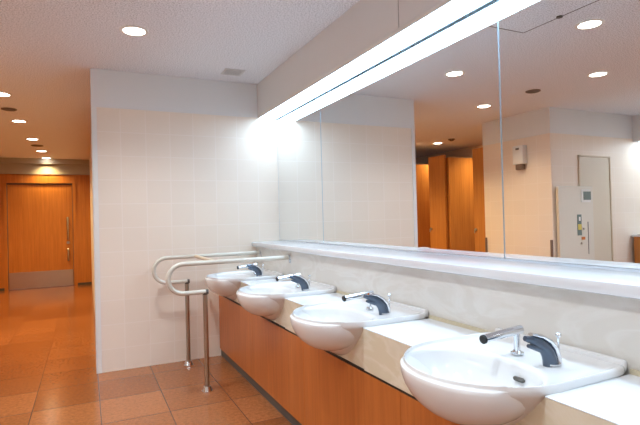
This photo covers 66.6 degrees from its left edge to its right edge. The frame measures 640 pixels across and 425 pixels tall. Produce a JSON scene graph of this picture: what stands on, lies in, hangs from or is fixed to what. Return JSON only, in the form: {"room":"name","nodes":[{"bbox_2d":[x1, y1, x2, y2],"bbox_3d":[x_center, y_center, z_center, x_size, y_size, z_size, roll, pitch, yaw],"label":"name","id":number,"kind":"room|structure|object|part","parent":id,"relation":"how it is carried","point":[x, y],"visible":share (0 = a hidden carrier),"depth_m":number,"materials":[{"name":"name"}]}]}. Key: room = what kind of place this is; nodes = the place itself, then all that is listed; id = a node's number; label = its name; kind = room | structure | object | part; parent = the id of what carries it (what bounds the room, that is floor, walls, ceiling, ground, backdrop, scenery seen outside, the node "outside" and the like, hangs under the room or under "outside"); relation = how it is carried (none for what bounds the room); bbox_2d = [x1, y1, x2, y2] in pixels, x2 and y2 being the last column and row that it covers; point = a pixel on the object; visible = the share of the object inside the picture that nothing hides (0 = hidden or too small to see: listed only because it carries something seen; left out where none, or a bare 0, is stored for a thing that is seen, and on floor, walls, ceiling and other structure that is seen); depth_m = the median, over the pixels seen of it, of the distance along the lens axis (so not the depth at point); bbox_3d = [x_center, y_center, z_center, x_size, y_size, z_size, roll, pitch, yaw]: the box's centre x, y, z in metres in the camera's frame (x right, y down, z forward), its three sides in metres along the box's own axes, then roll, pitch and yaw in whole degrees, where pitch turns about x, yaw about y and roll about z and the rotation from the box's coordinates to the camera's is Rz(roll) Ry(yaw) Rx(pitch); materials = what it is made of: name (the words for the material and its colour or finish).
{"room":"public restroom","nodes":[
{"label":"public restroom","id":0,"kind":"room"},
{"bbox_2d":[0,174,91,287],"bbox_3d":[-5.472,0.363,9.470,1.844,2.200,0.120,-1,-1,-26],"label":"wall","id":1,"kind":"structure","parent":0,"point":[83,215],"depth_m":9.74,"materials":[{"name":"orange wood"}]},
{"bbox_2d":[2,174,77,290],"bbox_3d":[-5.409,0.366,9.454,1.230,2.189,0.163,-1,-1,-26],"label":"door","id":2,"kind":"structure","parent":1,"relation":"in","point":[40,228],"depth_m":9.44,"materials":[{"name":"orange wood"}]},
{"bbox_3d":[-5.383,1.294,9.440,1.080,0.315,0.011,-1,-1,-26],"label":"kick plate","id":3,"kind":"part","parent":2,"relation":"part of","materials":[{"name":"metal"}]},
{"bbox_3d":[-4.979,0.312,9.617,0.036,0.456,0.083,-1,-1,-26],"label":"pull handle","id":4,"kind":"part","parent":2,"relation":"part of","materials":[{"name":"wood"}]},
{"bbox_2d":[0,157,89,174],"bbox_3d":[-5.485,-0.887,9.442,1.844,0.298,0.210,-1,-1,-26],"label":"trim","id":5,"kind":"structure","parent":1,"relation":"attached to","point":[7,165],"depth_m":9.44,"materials":[{"name":"beige wood"}]},
{"bbox_2d":[0,282,91,290],"bbox_3d":[-5.418,1.436,9.398,1.839,0.049,0.011,-1,-1,-26],"label":"trim","id":6,"kind":"structure","parent":1,"relation":"attached to","point":[82,283],"depth_m":9.72,"materials":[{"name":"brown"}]},
{"bbox_2d":[89,136,94,311],"bbox_3d":[-3.161,0.129,7.032,0.223,2.500,6.283,-1,-1,-26],"label":"wall","id":7,"kind":"structure","parent":0,"point":[90,158],"depth_m":7.44,"materials":[{"name":"grey paint"}]},
{"bbox_2d":[90,68,101,373],"bbox_3d":[-1.871,0.066,4.068,0.041,2.498,0.176,-1,-1,-26],"label":"trim","id":8,"kind":"structure","parent":7,"relation":"attached to","point":[93,109],"depth_m":3.99,"materials":[{"name":"white"}]},
{"bbox_2d":[0,284,291,424],"bbox_3d":[-2.953,1.393,3.905,5.800,0.100,12.450,-1,-1,-26],"label":"floor","id":9,"kind":"structure","parent":0,"point":[49,376],"depth_m":3.76,"materials":[{"name":"tile"}]},
{"bbox_2d":[152,250,260,365],"bbox_3d":[-0.957,0.823,4.237,0.950,0.943,0.080,-1,-1,-26],"label":"grab rail","id":10,"kind":"object","parent":9,"relation":"on","point":[188,362],"visible":0.94,"depth_m":4.14,"materials":[{"name":"beige plastic"}]},
{"bbox_3d":[-1.127,0.950,4.153,0.034,0.690,0.034,-1,-1,-26],"label":"post","id":11,"kind":"part","parent":10,"relation":"part of","materials":[{"name":"metal"}]},
{"bbox_3d":[-0.971,0.478,4.238,0.938,0.242,0.033,-1,-1,-26],"label":"handrail","id":12,"kind":"part","parent":10,"relation":"part of","materials":[{"name":"beige plastic"}]},
{"bbox_2d":[166,255,290,392],"bbox_3d":[-0.786,0.815,3.894,0.938,0.943,0.734,-1,-1,-26],"label":"grab rail","id":13,"kind":"object","parent":9,"relation":"on","point":[207,388],"visible":1,"depth_m":3.50,"materials":[{"name":"beige plastic"}]},
{"bbox_3d":[-0.820,0.936,3.513,0.034,0.690,0.034,-1,-1,-26],"label":"post","id":14,"kind":"part","parent":13,"relation":"part of","materials":[{"name":"metal"}]},
{"bbox_3d":[-0.658,0.464,3.600,0.926,0.242,0.033,-1,-1,-26],"label":"handrail","id":15,"kind":"part","parent":13,"relation":"part of","materials":[{"name":"beige plastic"}]},
{"bbox_2d":[219,296,458,424],"bbox_3d":[0.330,0.961,1.863,0.035,0.551,5.674,-1,-1,-26],"label":"vanity cabinet","id":16,"kind":"object","parent":9,"relation":"on","point":[308,385],"visible":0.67,"depth_m":2.68,"materials":[{"name":"brown wood"}]},
{"bbox_3d":[-0.678,0.975,3.947,0.020,0.484,0.923,-1,-1,-26],"label":"panel","id":17,"kind":"part","parent":16,"relation":"part of","materials":[{"name":"brown wood"}]},
{"bbox_3d":[-0.279,0.956,3.113,0.020,0.484,0.923,-1,-1,-26],"label":"panel","id":18,"kind":"part","parent":16,"relation":"part of","materials":[{"name":"brown wood"}]},
{"bbox_3d":[0.121,0.937,2.279,0.020,0.484,0.923,-1,-1,-26],"label":"panel","id":19,"kind":"part","parent":16,"relation":"part of","materials":[{"name":"brown wood"}]},
{"bbox_3d":[0.521,0.918,1.445,0.020,0.484,0.923,-1,-1,-26],"label":"panel","id":20,"kind":"part","parent":16,"relation":"part of","materials":[{"name":"brown wood"}]},
{"bbox_2d":[223,279,639,424],"bbox_3d":[0.466,0.577,1.938,0.363,0.209,5.675,-1,-1,-26],"label":"countertop","id":21,"kind":"structure","parent":16,"relation":"on","point":[378,352],"depth_m":1.88,"materials":[{"name":"beige stone"}]},
{"bbox_2d":[205,268,282,299],"bbox_3d":[-0.656,0.612,4.036,0.573,0.227,0.528,-1,-1,-26],"label":"washbasin","id":22,"kind":"object","parent":21,"relation":"in","point":[226,284],"visible":0.75,"depth_m":3.86,"materials":[{"name":"white ceramic"}]},
{"bbox_2d":[237,263,256,274],"bbox_3d":[-0.610,0.476,4.078,0.172,0.092,0.042,-1,-1,-26],"label":"faucet","id":23,"kind":"object","parent":21,"relation":"on","point":[241,266],"visible":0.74,"depth_m":4.06,"materials":[{"name":"silver metal"}]},
{"bbox_3d":[-0.608,0.450,4.080,0.164,0.039,0.029,-1,-1,-26],"label":"spout","id":24,"kind":"part","parent":23,"relation":"part of","materials":[{"name":"silver metal"}]},
{"bbox_2d":[246,264,263,276],"bbox_3d":[-0.528,0.468,3.973,0.148,0.110,0.054,-1,-1,-26],"label":"tap","id":25,"kind":"object","parent":21,"relation":"on","point":[253,267],"visible":1,"depth_m":3.97,"materials":[{"name":"silver metal"}]},
{"bbox_2d":[241,279,290,284],"bbox_3d":[-0.363,0.528,3.666,0.363,0.003,0.407,-1,-1,-26],"label":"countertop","id":26,"kind":"structure","parent":21,"relation":"on","point":[253,282],"depth_m":3.72,"materials":[{"name":"white ceramic"}]},
{"bbox_2d":[237,279,335,319],"bbox_3d":[-0.256,0.593,3.202,0.573,0.227,0.528,-1,-1,-26],"label":"washbasin","id":27,"kind":"object","parent":21,"relation":"in","point":[266,300],"visible":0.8,"depth_m":3.04,"materials":[{"name":"white ceramic"}]},
{"bbox_2d":[276,273,300,287],"bbox_3d":[-0.210,0.457,3.244,0.172,0.092,0.042,-1,-1,-26],"label":"faucet","id":28,"kind":"object","parent":21,"relation":"on","point":[286,277],"visible":0.74,"depth_m":3.23,"materials":[{"name":"silver metal"}]},
{"bbox_3d":[-0.208,0.431,3.246,0.164,0.039,0.029,-1,-1,-26],"label":"spout","id":29,"kind":"part","parent":28,"relation":"part of","materials":[{"name":"silver metal"}]},
{"bbox_2d":[289,274,310,290],"bbox_3d":[-0.128,0.449,3.139,0.148,0.110,0.054,-1,-1,-26],"label":"tap","id":30,"kind":"object","parent":21,"relation":"on","point":[305,285],"visible":1,"depth_m":3.13,"materials":[{"name":"silver metal"}]},
{"bbox_3d":[-0.119,0.445,3.144,0.117,0.101,0.040,-1,-1,-26],"label":"lever","id":31,"kind":"part","parent":30,"relation":"part of","materials":[{"name":"silver metal"}]},
{"bbox_2d":[290,298,427,354],"bbox_3d":[0.143,0.575,2.368,0.573,0.227,0.528,-1,-1,-26],"label":"washbasin","id":32,"kind":"object","parent":21,"relation":"in","point":[335,327],"visible":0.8,"depth_m":2.24,"materials":[{"name":"white ceramic"}]},
{"bbox_2d":[342,290,373,309],"bbox_3d":[0.190,0.439,2.410,0.172,0.092,0.042,-1,-1,-26],"label":"faucet","id":33,"kind":"object","parent":32,"relation":"on","point":[361,294],"visible":0.77,"depth_m":2.40,"materials":[{"name":"silver metal"}]},
{"bbox_3d":[0.192,0.412,2.412,0.164,0.039,0.029,-1,-1,-26],"label":"spout","id":34,"kind":"part","parent":33,"relation":"part of","materials":[{"name":"silver metal"}]},
{"bbox_2d":[363,293,390,314],"bbox_3d":[0.272,0.431,2.305,0.148,0.110,0.054,-1,-1,-26],"label":"tap","id":35,"kind":"object","parent":21,"relation":"on","point":[380,302],"visible":1,"depth_m":2.30,"materials":[{"name":"silver metal"}]},
{"bbox_3d":[0.240,0.424,2.288,0.055,0.031,0.020,-1,-1,-26],"label":"spout","id":36,"kind":"part","parent":35,"relation":"part of","materials":[{"name":"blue metal"}]},
{"bbox_2d":[400,328,626,424],"bbox_3d":[0.543,0.556,1.534,0.573,0.227,0.528,-1,-1,-26],"label":"washbasin","id":37,"kind":"object","parent":21,"relation":"in","point":[461,380],"visible":0.9,"depth_m":1.45,"materials":[{"name":"white ceramic"}]},
{"bbox_2d":[479,325,523,354],"bbox_3d":[0.589,0.420,1.576,0.172,0.092,0.042,-1,-1,-26],"label":"faucet","id":38,"kind":"object","parent":37,"relation":"on","point":[515,331],"visible":1,"depth_m":1.58,"materials":[{"name":"silver metal"}]},
{"bbox_3d":[0.591,0.394,1.578,0.164,0.039,0.029,-1,-1,-26],"label":"spout","id":39,"kind":"part","parent":38,"relation":"part of","materials":[{"name":"silver metal"}]},
{"bbox_3d":[0.648,0.423,1.604,0.021,0.066,0.021,-1,-1,-26],"label":"post","id":40,"kind":"part","parent":38,"relation":"part of","materials":[{"name":"silver metal"}]},
{"bbox_2d":[523,332,561,366],"bbox_3d":[0.671,0.412,1.472,0.148,0.110,0.054,-1,-1,-26],"label":"tap","id":41,"kind":"object","parent":37,"relation":"on","point":[550,353],"visible":1,"depth_m":1.46,"materials":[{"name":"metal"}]},
{"bbox_3d":[0.640,0.405,1.454,0.055,0.031,0.020,-1,-1,-26],"label":"spout","id":42,"kind":"part","parent":41,"relation":"part of","materials":[{"name":"blue metal"}]},
{"bbox_3d":[0.732,0.415,1.494,0.019,0.094,0.019,-1,-1,-26],"label":"lift knob","id":43,"kind":"part","parent":41,"relation":"part of","materials":[{"name":"silver metal"}]},
{"bbox_2d":[0,0,359,159],"bbox_3d":[-3.021,-1.206,3.931,5.800,0.100,12.450,-1,-1,-26],"label":"ceiling","id":44,"kind":"structure","parent":0,"point":[49,49],"depth_m":3.54,"materials":[{"name":"white paint"}]},
{"bbox_2d":[0,92,12,96],"bbox_3d":[-3.084,-1.142,4.714,0.186,0.008,0.186,-1,-1,-26],"label":"recessed light","id":45,"kind":"object","parent":44,"relation":"in","point":[2,94],"visible":1,"depth_m":4.72,"materials":[{"name":"white"}]},
{"bbox_2d":[1,107,16,110],"bbox_3d":[-3.400,-1.125,5.328,0.150,0.012,0.150,-1,-1,-26],"label":"ceiling fitting","id":46,"kind":"object","parent":44,"relation":"attached to","point":[4,108],"visible":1,"depth_m":5.30,"materials":[{"name":"brown metal"}]},
{"bbox_2d":[10,120,27,122],"bbox_3d":[-3.680,-1.114,5.958,0.186,0.008,0.186,-1,-1,-26],"label":"recessed light","id":47,"kind":"object","parent":44,"relation":"in","point":[15,121],"visible":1,"depth_m":5.96,"materials":[{"name":"white"}]},
{"bbox_2d":[119,25,148,36],"bbox_3d":[-1.235,-1.205,3.239,0.186,0.008,0.186,-1,-1,-26],"label":"recessed light","id":48,"kind":"object","parent":44,"relation":"in","point":[131,30],"visible":1,"depth_m":3.23,"materials":[{"name":"white"}]},
{"bbox_2d":[221,68,245,75],"bbox_3d":[-0.750,-1.209,4.204,0.170,0.006,0.170,-1,-1,-26],"label":"ceiling vent","id":49,"kind":"object","parent":44,"relation":"in","point":[233,72],"visible":1,"depth_m":4.20,"materials":[{"name":"grey metal"}]},
{"bbox_2d":[96,107,279,372],"bbox_3d":[-1.051,0.049,4.461,1.839,2.500,0.160,-1,-1,-26],"label":"wall","id":50,"kind":"structure","parent":0,"point":[170,183],"depth_m":4.25,"materials":[{"name":"beige tile"}]},
{"bbox_2d":[91,68,257,117],"bbox_3d":[-1.236,-1.040,4.304,1.420,0.316,0.006,-1,-1,-26],"label":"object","id":51,"kind":"structure","parent":50,"relation":"attached to","point":[110,88],"depth_m":4.27,"materials":[{"name":"grey paint"}]},
{"bbox_2d":[290,240,629,271],"bbox_3d":[0.909,-0.025,2.154,0.142,2.500,5.697,-1,-1,-26],"label":"wall","id":52,"kind":"structure","parent":0,"point":[292,240],"depth_m":2.23,"materials":[{"name":"grey paint"}]},
{"bbox_2d":[277,96,323,242],"bbox_3d":[-0.192,-0.331,4.258,0.005,1.161,0.959,-1,-1,-26],"label":"mirror","id":53,"kind":"object","parent":52,"relation":"attached to","point":[298,130],"visible":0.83,"depth_m":4.19,"materials":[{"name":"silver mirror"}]},
{"bbox_2d":[257,0,443,115],"bbox_3d":[0.724,-1.119,2.089,0.200,0.304,5.696,-1,-1,-26],"label":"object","id":54,"kind":"structure","parent":52,"relation":"attached to","point":[367,22],"depth_m":3.11,"materials":[{"name":"grey paint"}]},
{"bbox_2d":[258,0,492,119],"bbox_3d":[0.719,-0.957,2.088,0.184,0.020,5.684,-1,-1,-26],"label":"strip light","id":55,"kind":"object","parent":52,"relation":"attached to","point":[446,12],"visible":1,"depth_m":2.78,"materials":[{"name":"glowing white light"},{"name":"translucent white plastic"}]},
{"bbox_2d":[320,0,504,257],"bbox_3d":[0.412,-0.359,2.997,0.005,1.161,1.830,-1,-1,-26],"label":"mirror","id":56,"kind":"object","parent":52,"relation":"attached to","point":[411,143],"visible":1,"depth_m":2.67,"materials":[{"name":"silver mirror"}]},
{"bbox_2d":[252,241,639,299],"bbox_3d":[0.714,0.235,2.064,0.292,0.042,5.675,-1,-1,-26],"label":"ledge shelf","id":57,"kind":"object","parent":52,"relation":"attached to","point":[626,284],"visible":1,"depth_m":1.92,"materials":[{"name":"white stone"}]},
{"bbox_2d":[280,240,639,271],"bbox_3d":[0.613,0.218,2.599,0.012,0.008,4.625,-1,-1,-26],"label":"channel","id":58,"kind":"object","parent":57,"relation":"on","point":[472,256],"visible":1,"depth_m":2.17,"materials":[{"name":"silver metal"}]},
{"bbox_2d":[256,247,639,376],"bbox_3d":[0.744,0.742,2.068,0.242,0.971,5.675,-1,-1,-26],"label":"backsplash","id":59,"kind":"structure","parent":52,"relation":"attached to","point":[609,325],"depth_m":1.91,"materials":[{"name":"stone"}]},
{"bbox_2d":[498,0,639,268],"bbox_3d":[1.204,-0.396,1.345,0.005,1.161,1.828,-1,-1,-26],"label":"mirror","id":60,"kind":"object","parent":52,"relation":"attached to","point":[570,69],"visible":1,"depth_m":1.85,"materials":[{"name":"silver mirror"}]}
]}

